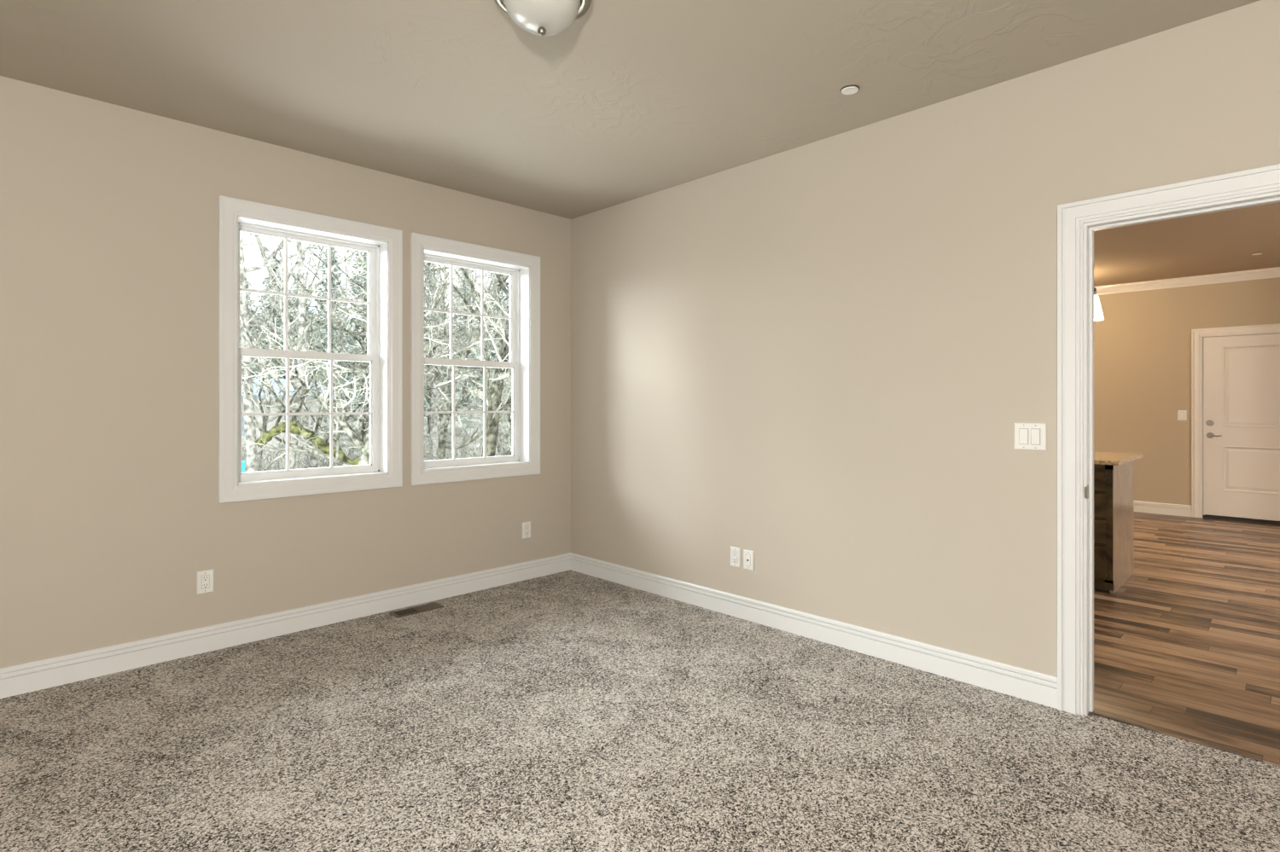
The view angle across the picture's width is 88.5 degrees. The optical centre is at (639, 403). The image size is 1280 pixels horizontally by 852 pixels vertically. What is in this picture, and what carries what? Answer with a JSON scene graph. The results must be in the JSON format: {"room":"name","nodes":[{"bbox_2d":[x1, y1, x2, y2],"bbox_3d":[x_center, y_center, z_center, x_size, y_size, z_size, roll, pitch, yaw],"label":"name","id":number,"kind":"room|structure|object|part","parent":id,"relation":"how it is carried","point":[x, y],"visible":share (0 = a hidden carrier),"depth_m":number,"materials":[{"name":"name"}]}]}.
{"room":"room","nodes":[
{"label":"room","id":0,"kind":"room"},
{"bbox_2d":[0,75,570,668],"bbox_3d":[-2.182,-0.075,3.634,4.460,2.740,0.160,0,0,-45],"label":"wall","id":1,"kind":"structure","parent":0,"point":[111,513],"depth_m":3.31,"materials":[{"name":"beige paint"}]},
{"bbox_2d":[197,570,213,594],"bbox_3d":[-2.268,0.930,3.430,0.074,0.117,0.008,0,0,-45],"label":"wall outlet","id":2,"kind":"object","parent":1,"relation":"attached to","point":[205,578],"visible":1,"depth_m":3.43,"materials":[{"name":"white plastic"}]},
{"bbox_2d":[201,575,209,589],"bbox_3d":[-2.267,0.930,3.429,0.034,0.068,0.003,0,0,-45],"label":"receptacle","id":3,"kind":"object","parent":2,"relation":"attached to","point":[205,578],"depth_m":3.43,"materials":[{"name":"white plastic"}]},
{"bbox_2d":[0,552,570,698],"bbox_3d":[-2.063,1.230,3.627,4.300,0.130,0.017,0,0,-45],"label":"baseboard","id":4,"kind":"structure","parent":1,"relation":"attached to","point":[32,677],"depth_m":3.55,"materials":[{"name":"white wood"}]},
{"bbox_2d":[218,195,402,503],"bbox_3d":[-1.937,-0.288,3.891,1.002,1.624,0.219,0,0,-45],"label":"window","id":5,"kind":"structure","parent":1,"relation":"in","point":[383,246],"depth_m":3.86,"materials":[{"name":"white"}]},
{"bbox_3d":[-1.993,-0.638,3.949,0.800,0.734,0.030,0,0,-45],"label":"sash","id":6,"kind":"part","parent":5,"relation":"part of","materials":[{"name":"white plastic"}]},
{"bbox_3d":[-1.969,0.058,3.924,0.800,0.738,0.030,0,0,-45],"label":"sash","id":7,"kind":"part","parent":5,"relation":"part of","materials":[{"name":"white plastic"}]},
{"bbox_3d":[-1.985,-0.288,3.940,0.836,1.458,0.082,0,0,-45],"label":"frame","id":8,"kind":"part","parent":5,"relation":"part of","materials":[{"name":"white plastic"}]},
{"bbox_2d":[410,232,540,485],"bbox_3d":[-1.179,-0.288,4.640,1.008,1.624,0.219,0,0,-45],"label":"window","id":9,"kind":"structure","parent":1,"relation":"in","point":[523,270],"depth_m":4.70,"materials":[{"name":"white"}]},
{"bbox_3d":[-1.236,-0.638,4.697,0.806,0.734,0.030,0,0,-45],"label":"sash","id":10,"kind":"part","parent":9,"relation":"part of","materials":[{"name":"white plastic"}]},
{"bbox_3d":[-1.212,0.058,4.673,0.806,0.738,0.030,0,0,-45],"label":"sash","id":11,"kind":"part","parent":9,"relation":"part of","materials":[{"name":"white plastic"}]},
{"bbox_3d":[-1.228,-0.288,4.689,0.842,1.458,0.082,0,0,-45],"label":"frame","id":12,"kind":"part","parent":9,"relation":"part of","materials":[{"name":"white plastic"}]},
{"bbox_2d":[522,521,530,539],"bbox_3d":[-0.835,0.932,4.848,0.074,0.117,0.008,0,0,-45],"label":"wall outlet","id":13,"kind":"object","parent":1,"relation":"attached to","point":[526,526],"visible":1,"depth_m":4.84,"materials":[{"name":"white plastic"}]},
{"bbox_2d":[524,525,529,535],"bbox_3d":[-0.833,0.932,4.846,0.034,0.068,0.003,0,0,-45],"label":"receptacle","id":14,"kind":"object","parent":13,"relation":"attached to","point":[526,527],"depth_m":4.84,"materials":[{"name":"white plastic"}]},
{"bbox_2d":[0,512,1279,851],"bbox_3d":[2.429,1.355,3.693,11.100,0.120,6.560,0,0,-45],"label":"floor","id":15,"kind":"structure","parent":0,"point":[570,711],"depth_m":2.54,"materials":[{"name":"carpet"}]},
{"bbox_2d":[389,602,444,617],"bbox_3d":[-1.398,1.292,4.123,0.305,0.005,0.122,0,0,-45],"label":"floor vent","id":16,"kind":"object","parent":15,"relation":"in","point":[415,610],"visible":1,"depth_m":4.12,"materials":[{"name":"brown metal"}]},
{"bbox_2d":[1093,460,1134,593],"bbox_3d":[2.788,0.855,5.396,0.836,0.880,1.929,0,0,-45],"label":"kitchen island","id":17,"kind":"object","parent":15,"relation":"on","point":[1114,485],"visible":0.03,"depth_m":4.52,"materials":[{"name":"brown wood"}]},
{"bbox_3d":[3.020,1.089,4.641,0.020,0.224,0.452,0,0,-45],"label":"drawer","id":18,"kind":"part","parent":17,"relation":"part of","materials":[{"name":"brown wood"}]},
{"bbox_3d":[3.020,0.879,4.641,0.020,0.164,0.452,0,0,-45],"label":"drawer","id":19,"kind":"part","parent":17,"relation":"part of","materials":[{"name":"brown wood"}]},
{"bbox_3d":[3.020,0.700,4.641,0.020,0.162,0.452,0,0,-45],"label":"drawer","id":20,"kind":"part","parent":17,"relation":"part of","materials":[{"name":"brown wood"}]},
{"bbox_3d":[3.020,0.531,4.641,0.020,0.144,0.452,0,0,-45],"label":"drawer","id":21,"kind":"part","parent":17,"relation":"part of","materials":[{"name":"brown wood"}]},
{"bbox_3d":[2.540,0.841,5.149,0.028,0.852,1.926,0,0,-45],"label":"frame","id":22,"kind":"part","parent":17,"relation":"part of","materials":[{"name":"brown wood"}]},
{"bbox_2d":[1093,452,1142,465],"bbox_3d":[2.836,0.400,5.439,0.920,0.030,2.000,0,0,-45],"label":"island countertop","id":23,"kind":"structure","parent":17,"relation":"on","point":[1100,458],"depth_m":4.71,"materials":[{"name":"stone"}]},
{"bbox_3d":[3.485,0.855,4.749,0.757,0.880,0.020,0,0,-45],"label":"panel","id":24,"kind":"part","parent":17,"relation":"part of","materials":[{"name":"beige wood"}]},
{"bbox_2d":[0,0,1279,286],"bbox_3d":[2.429,-1.520,3.693,11.100,0.150,6.560,0,0,-45],"label":"ceiling","id":25,"kind":"structure","parent":0,"point":[635,99],"depth_m":2.89,"materials":[{"name":"beige paint"}]},
{"bbox_2d":[494,0,591,35],"bbox_3d":[-0.337,-1.356,2.259,0.348,0.179,0.348,0,0,-45],"label":"ceiling lamp","id":26,"kind":"object","parent":25,"relation":"attached to","point":[536,17],"visible":1,"depth_m":2.23,"materials":[{"name":"white glass"}]},
{"bbox_2d":[840,84,859,94],"bbox_3d":[0.963,-1.440,3.017,0.084,0.010,0.084,0,0,-45],"label":"cap","id":27,"kind":"object","parent":25,"relation":"attached to","point":[852,89],"visible":1,"depth_m":3.01,"materials":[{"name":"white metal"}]},
{"bbox_2d":[1093,287,1104,320],"bbox_3d":[3.372,-1.034,4.886,0.126,0.822,0.126,0,0,-45],"label":"pendant lamp","id":28,"kind":"object","parent":25,"relation":"hanging from","point":[1098,316],"visible":0.39,"depth_m":4.84,"materials":[{"name":"white glass"}]},
{"bbox_2d":[1250,252,1262,255],"bbox_3d":[5.919,-1.440,6.307,0.084,0.010,0.084,0,0,-45],"label":"cap","id":29,"kind":"object","parent":25,"relation":"attached to","point":[1254,253],"visible":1,"depth_m":6.29,"materials":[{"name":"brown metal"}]},
{"bbox_2d":[570,0,1279,677],"bbox_3d":[1.171,-0.075,3.504,0.125,2.740,5.060,0,0,-45],"label":"wall","id":30,"kind":"structure","parent":0,"point":[821,360],"depth_m":3.36,"materials":[{"name":"beige paint"}]},
{"bbox_2d":[730,546,740,567],"bbox_3d":[0.580,0.934,4.006,0.008,0.117,0.074,0,0,-45],"label":"wall outlet","id":31,"kind":"object","parent":30,"relation":"attached to","point":[735,552],"visible":1,"depth_m":4.00,"materials":[{"name":"white plastic"}]},
{"bbox_2d":[732,551,737,563],"bbox_3d":[0.578,0.934,4.005,0.003,0.068,0.034,0,0,-45],"label":"receptacle","id":32,"kind":"object","parent":31,"relation":"attached to","point":[734,553],"depth_m":4.00,"materials":[{"name":"white plastic"}]},
{"bbox_2d":[743,549,753,570],"bbox_3d":[0.646,0.936,3.935,0.014,0.117,0.074,0,0,-45],"label":"outlet","id":33,"kind":"object","parent":30,"relation":"attached to","point":[747,555],"visible":1,"depth_m":3.93,"materials":[{"name":"white plastic"}]},
{"bbox_2d":[570,552,1057,709],"bbox_3d":[0.614,1.230,3.966,0.017,0.130,3.300,0,0,-45],"label":"baseboard","id":34,"kind":"structure","parent":30,"relation":"attached to","point":[1038,688],"depth_m":3.47,"materials":[{"name":"white wood"}]},
{"bbox_2d":[1014,423,1046,450],"bbox_3d":[1.701,0.143,2.869,0.013,0.117,0.122,0,0,-45],"label":"light switch","id":35,"kind":"object","parent":30,"relation":"attached to","point":[1027,436],"visible":1,"depth_m":2.87,"materials":[{"name":"white plastic"}]},
{"bbox_2d":[1057,163,1279,715],"bbox_3d":[2.186,0.226,2.477,0.169,2.137,1.028,0,0,-45],"label":"door frame","id":36,"kind":"structure","parent":30,"relation":"in","point":[1077,221],"depth_m":2.74,"materials":[{"name":"white wood"}]},
{"bbox_3d":[1.857,0.366,2.731,0.046,0.057,0.005,0,0,-45],"label":"strike plate","id":37,"kind":"part","parent":36,"relation":"part of","materials":[{"name":"silver metal"}]},
{"bbox_2d":[1088,710,1279,767],"bbox_3d":[2.179,1.297,2.471,0.037,0.016,0.822,0,0,-45],"label":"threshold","id":38,"kind":"structure","parent":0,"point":[1201,742],"depth_m":2.53,"materials":[{"name":"brown wood"}]},
{"bbox_2d":[1093,277,1279,506],"bbox_3d":[6.353,-0.075,7.575,0.140,2.740,6.560,0,0,-45],"label":"wall","id":39,"kind":"structure","parent":0,"point":[1143,341],"depth_m":7.75,"materials":[{"name":"beige paint"}]},
{"bbox_2d":[1134,500,1191,517],"bbox_3d":[5.146,1.230,8.683,0.017,0.130,3.286,0,0,-45],"label":"baseboard","id":40,"kind":"structure","parent":39,"relation":"attached to","point":[1140,507],"depth_m":7.69,"materials":[{"name":"beige wood"}]},
{"bbox_2d":[1177,410,1186,420],"bbox_3d":[6.247,0.132,7.573,0.013,0.117,0.080,0,0,-45],"label":"light switch","id":41,"kind":"object","parent":39,"relation":"attached to","point":[1182,415],"visible":1,"depth_m":7.57,"materials":[{"name":"white plastic"}]},
{"bbox_2d":[1093,267,1279,295],"bbox_3d":[6.271,-1.398,7.493,0.092,0.095,6.560,0,0,-45],"label":"trim","id":42,"kind":"structure","parent":39,"relation":"attached to","point":[1270,272],"depth_m":7.48,"materials":[{"name":"beige wood"}]},
{"bbox_2d":[1191,323,1279,525],"bbox_3d":[6.729,0.221,7.155,0.195,2.148,1.106,0,0,-45],"label":"door","id":43,"kind":"structure","parent":39,"relation":"in","point":[1236,370],"depth_m":7.26,"materials":[{"name":"beige wood"}]},
{"bbox_3d":[6.429,0.356,7.363,0.061,0.066,0.137,0,0,-45],"label":"lever handle","id":44,"kind":"part","parent":43,"relation":"part of","materials":[{"name":"silver metal"}]},
{"bbox_3d":[6.706,0.721,7.133,0.014,0.503,0.578,0,0,-45],"label":"panel","id":45,"kind":"part","parent":43,"relation":"part of","materials":[{"name":"beige paint"}]},
{"bbox_3d":[6.706,-0.189,7.133,0.014,0.899,0.578,0,0,-45],"label":"panel","id":46,"kind":"part","parent":43,"relation":"part of","materials":[{"name":"beige paint"}]},
{"label":"outside","id":47,"kind":"structure","parent":0,"visible":0},
{"bbox_2d":[249,314,511,467],"bbox_3d":[-12.780,-2.969,42.407,85.000,12.128,69.800,0,0,-45],"label":"ground","id":48,"kind":"structure","parent":47,"point":[468,432],"depth_m":43.04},
{"bbox_2d":[241,460,245,472],"bbox_3d":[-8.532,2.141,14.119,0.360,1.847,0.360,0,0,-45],"label":"bin","id":49,"kind":"object","parent":48,"relation":"on","point":[243,462],"visible":0.11,"depth_m":13.99,"materials":[{"name":"teal plastic"}]},
{"bbox_2d":[239,275,280,378],"bbox_3d":[-20.377,-2.484,33.473,5.666,8.500,5.500,0,0,-45],"label":"evergreen tree","id":50,"kind":"object","parent":48,"relation":"on","point":[253,366],"visible":0.04,"depth_m":33.52,"materials":[{"name":"green plant"}]},
{"bbox_2d":[252,257,297,378],"bbox_3d":[-22.578,-4.516,40.878,5.975,9.537,5.914,0,0,-45],"label":"evergreen tree","id":51,"kind":"object","parent":48,"relation":"on","point":[275,270],"visible":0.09,"depth_m":40.67,"materials":[{"name":"green plant"}]},
{"bbox_2d":[241,378,337,471],"bbox_3d":[-17.589,1.114,29.774,5.300,4.560,6.000,0,0,-45],"label":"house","id":52,"kind":"structure","parent":48,"relation":"on","point":[258,418],"depth_m":28.16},
{"bbox_3d":[-16.699,0.844,27.097,0.760,0.960,0.020,0,0,-45],"label":"pane","id":53,"kind":"part","parent":52,"relation":"part of","materials":[{"name":"white glass"}]},
{"bbox_2d":[239,232,340,472],"bbox_3d":[-8.581,-2.660,13.635,4.460,11.600,5.928,0,0,13],"label":"bare tree","id":54,"kind":"object","parent":48,"relation":"on","point":[251,456],"visible":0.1,"depth_m":13.32,"materials":[{"name":"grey plant"}]},
{"bbox_2d":[239,250,354,471],"bbox_3d":[-12.197,-1.161,22.008,3.672,8.354,3.470,0,0,23],"label":"bare tree","id":55,"kind":"object","parent":48,"relation":"on","point":[267,410],"visible":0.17,"depth_m":21.43,"materials":[{"name":"grey plant"}]},
{"bbox_2d":[239,232,366,469],"bbox_3d":[-7.890,-2.632,13.291,5.362,11.612,6.504,0,0,-35],"label":"bare tree","id":56,"kind":"object","parent":48,"relation":"on","point":[301,315],"visible":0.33,"depth_m":13.56,"materials":[{"name":"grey plant"}]},
{"bbox_2d":[239,233,367,468],"bbox_3d":[-9.954,-1.820,17.832,5.273,9.876,6.450,0,0,-15],"label":"bare tree","id":57,"kind":"object","parent":48,"relation":"on","point":[305,420],"visible":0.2,"depth_m":17.05,"materials":[{"name":"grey plant"}]},
{"bbox_2d":[241,298,369,465],"bbox_3d":[-6.100,0.429,12.688,3.406,4.976,2.164,0,0,1],"label":"tree","id":58,"kind":"object","parent":48,"relation":"on","point":[294,427],"visible":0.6,"depth_m":12.59,"materials":[{"name":"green plant"}]},
{"bbox_2d":[269,269,357,430],"bbox_3d":[-17.740,-2.611,34.523,5.430,9.113,5.107,0,0,21],"label":"evergreen tree","id":59,"kind":"object","parent":48,"relation":"on","point":[296,292],"visible":0.07,"depth_m":34.32,"materials":[{"name":"green plant"}]},
{"bbox_2d":[271,250,369,466],"bbox_3d":[-10.405,-1.910,23.395,4.867,9.905,4.838,0,0,-2],"label":"bare tree","id":60,"kind":"object","parent":48,"relation":"on","point":[323,410],"visible":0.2,"depth_m":22.90,"materials":[{"name":"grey plant"}]},
{"bbox_2d":[303,245,361,406],"bbox_3d":[-19.769,-5.352,42.034,6.084,11.640,6.124,0,0,4],"label":"evergreen tree","id":61,"kind":"object","parent":48,"relation":"on","point":[333,279],"visible":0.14,"depth_m":42.06,"materials":[{"name":"green plant"}]},
{"bbox_2d":[322,250,367,433],"bbox_3d":[-15.911,-4.681,37.834,5.948,13.114,5.302,0,0,-45],"label":"evergreen tree","id":62,"kind":"object","parent":48,"relation":"on","point":[348,375],"visible":0.07,"depth_m":37.31,"materials":[{"name":"green plant"}]},
{"bbox_2d":[267,242,447,440],"bbox_3d":[-8.567,-2.809,22.650,7.901,11.674,5.933,0,0,-45],"label":"bare tree","id":63,"kind":"object","parent":48,"relation":"on","point":[355,419],"visible":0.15,"depth_m":22.38,"materials":[{"name":"grey plant"}]},
{"bbox_2d":[244,232,478,409],"bbox_3d":[-6.566,-2.446,15.709,5.320,11.236,5.440,0,0,-45],"label":"bare tree","id":64,"kind":"object","parent":48,"relation":"on","point":[352,334],"visible":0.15,"depth_m":14.95,"materials":[{"name":"grey plant"}]},
{"bbox_2d":[241,248,494,471],"bbox_3d":[-5.005,-1.208,12.489,5.354,8.658,5.555,0,0,-45],"label":"bare tree","id":65,"kind":"object","parent":48,"relation":"on","point":[363,448],"visible":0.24,"depth_m":11.80,"materials":[{"name":"grey plant"}]},
{"bbox_2d":[241,401,511,471],"bbox_3d":[-6.362,1.507,22.615,22.418,5.213,21.016,0,0,-42],"label":"undergrowth","id":66,"kind":"object","parent":48,"relation":"on","point":[427,456],"visible":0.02,"depth_m":22.33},
{"bbox_2d":[309,320,470,458],"bbox_3d":[-10.649,-0.444,27.871,6.723,7.302,6.672,0,0,-45],"label":"bare tree","id":67,"kind":"object","parent":48,"relation":"on","point":[360,427],"visible":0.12,"depth_m":28.25,"materials":[{"name":"grey plant"}]},
{"bbox_2d":[324,268,504,405],"bbox_3d":[-9.744,-2.838,28.797,7.790,12.101,6.867,0,0,-45],"label":"bare tree","id":68,"kind":"object","parent":48,"relation":"on","point":[355,352],"visible":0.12,"depth_m":27.62,"materials":[{"name":"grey plant"}]},
{"bbox_2d":[351,262,498,460],"bbox_3d":[-6.877,-1.705,23.684,5.612,9.579,4.673,0,0,-42],"label":"bare tree","id":69,"kind":"object","parent":48,"relation":"on","point":[434,393],"visible":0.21,"depth_m":23.27,"materials":[{"name":"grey plant"}]},
{"bbox_2d":[344,267,511,459],"bbox_3d":[-3.409,-1.663,15.030,5.762,9.715,5.086,0,0,41],"label":"bare tree","id":70,"kind":"object","parent":48,"relation":"on","point":[445,419],"visible":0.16,"depth_m":14.92,"materials":[{"name":"grey plant"}]},
{"bbox_2d":[424,261,472,434],"bbox_3d":[-12.726,-3.900,39.724,5.365,12.070,5.700,0,0,-45],"label":"evergreen tree","id":71,"kind":"object","parent":48,"relation":"on","point":[430,281],"visible":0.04,"depth_m":39.46,"materials":[{"name":"green plant"}]},
{"bbox_2d":[424,266,491,458],"bbox_3d":[-10.072,-2.042,31.681,5.019,10.147,6.529,0,0,-45],"label":"bare tree","id":72,"kind":"object","parent":48,"relation":"on","point":[425,387],"visible":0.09,"depth_m":31.79,"materials":[{"name":"grey plant"}]},
{"bbox_2d":[436,267,495,407],"bbox_3d":[-13.516,-6.264,50.108,6.402,13.043,5.896,0,0,-23],"label":"evergreen tree","id":73,"kind":"object","parent":48,"relation":"on","point":[467,297],"visible":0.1,"depth_m":49.90,"materials":[{"name":"green plant"}]},
{"bbox_2d":[424,262,511,410],"bbox_3d":[-7.281,-3.904,26.668,5.910,14.257,5.805,0,0,-6],"label":"bare tree","id":74,"kind":"object","parent":48,"relation":"on","point":[486,346],"visible":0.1,"depth_m":26.72,"materials":[{"name":"grey plant"}]},
{"bbox_2d":[424,263,511,453],"bbox_3d":[-5.996,-1.497,23.265,4.575,9.260,4.870,0,0,4],"label":"bare tree","id":75,"kind":"object","parent":48,"relation":"on","point":[504,435],"visible":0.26,"depth_m":22.53,"materials":[{"name":"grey plant"}]},
{"bbox_2d":[425,270,511,427],"bbox_3d":[-2.630,-1.645,15.496,4.268,9.668,5.466,0,0,-27],"label":"bare tree","id":76,"kind":"object","parent":48,"relation":"on","point":[463,368],"visible":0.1,"depth_m":15.68,"materials":[{"name":"grey plant"}]},
{"bbox_2d":[426,262,511,457],"bbox_3d":[-2.580,-1.309,13.820,3.798,8.995,4.919,0,0,-11],"label":"bare tree","id":77,"kind":"object","parent":48,"relation":"on","point":[493,400],"visible":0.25,"depth_m":12.93,"materials":[{"name":"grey plant"}]},
{"bbox_2d":[456,274,511,418],"bbox_3d":[-9.224,-4.079,43.046,5.447,12.057,5.366,0,0,-45],"label":"evergreen tree","id":78,"kind":"object","parent":48,"relation":"on","point":[492,354],"visible":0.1,"depth_m":42.77,"materials":[{"name":"green plant"}]},
{"bbox_2d":[460,281,511,456],"bbox_3d":[-6.827,-2.061,34.501,6.136,10.266,5.394,0,0,-45],"label":"bare tree","id":79,"kind":"object","parent":48,"relation":"on","point":[485,282],"visible":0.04,"depth_m":33.75,"materials":[{"name":"grey plant"}]}
]}

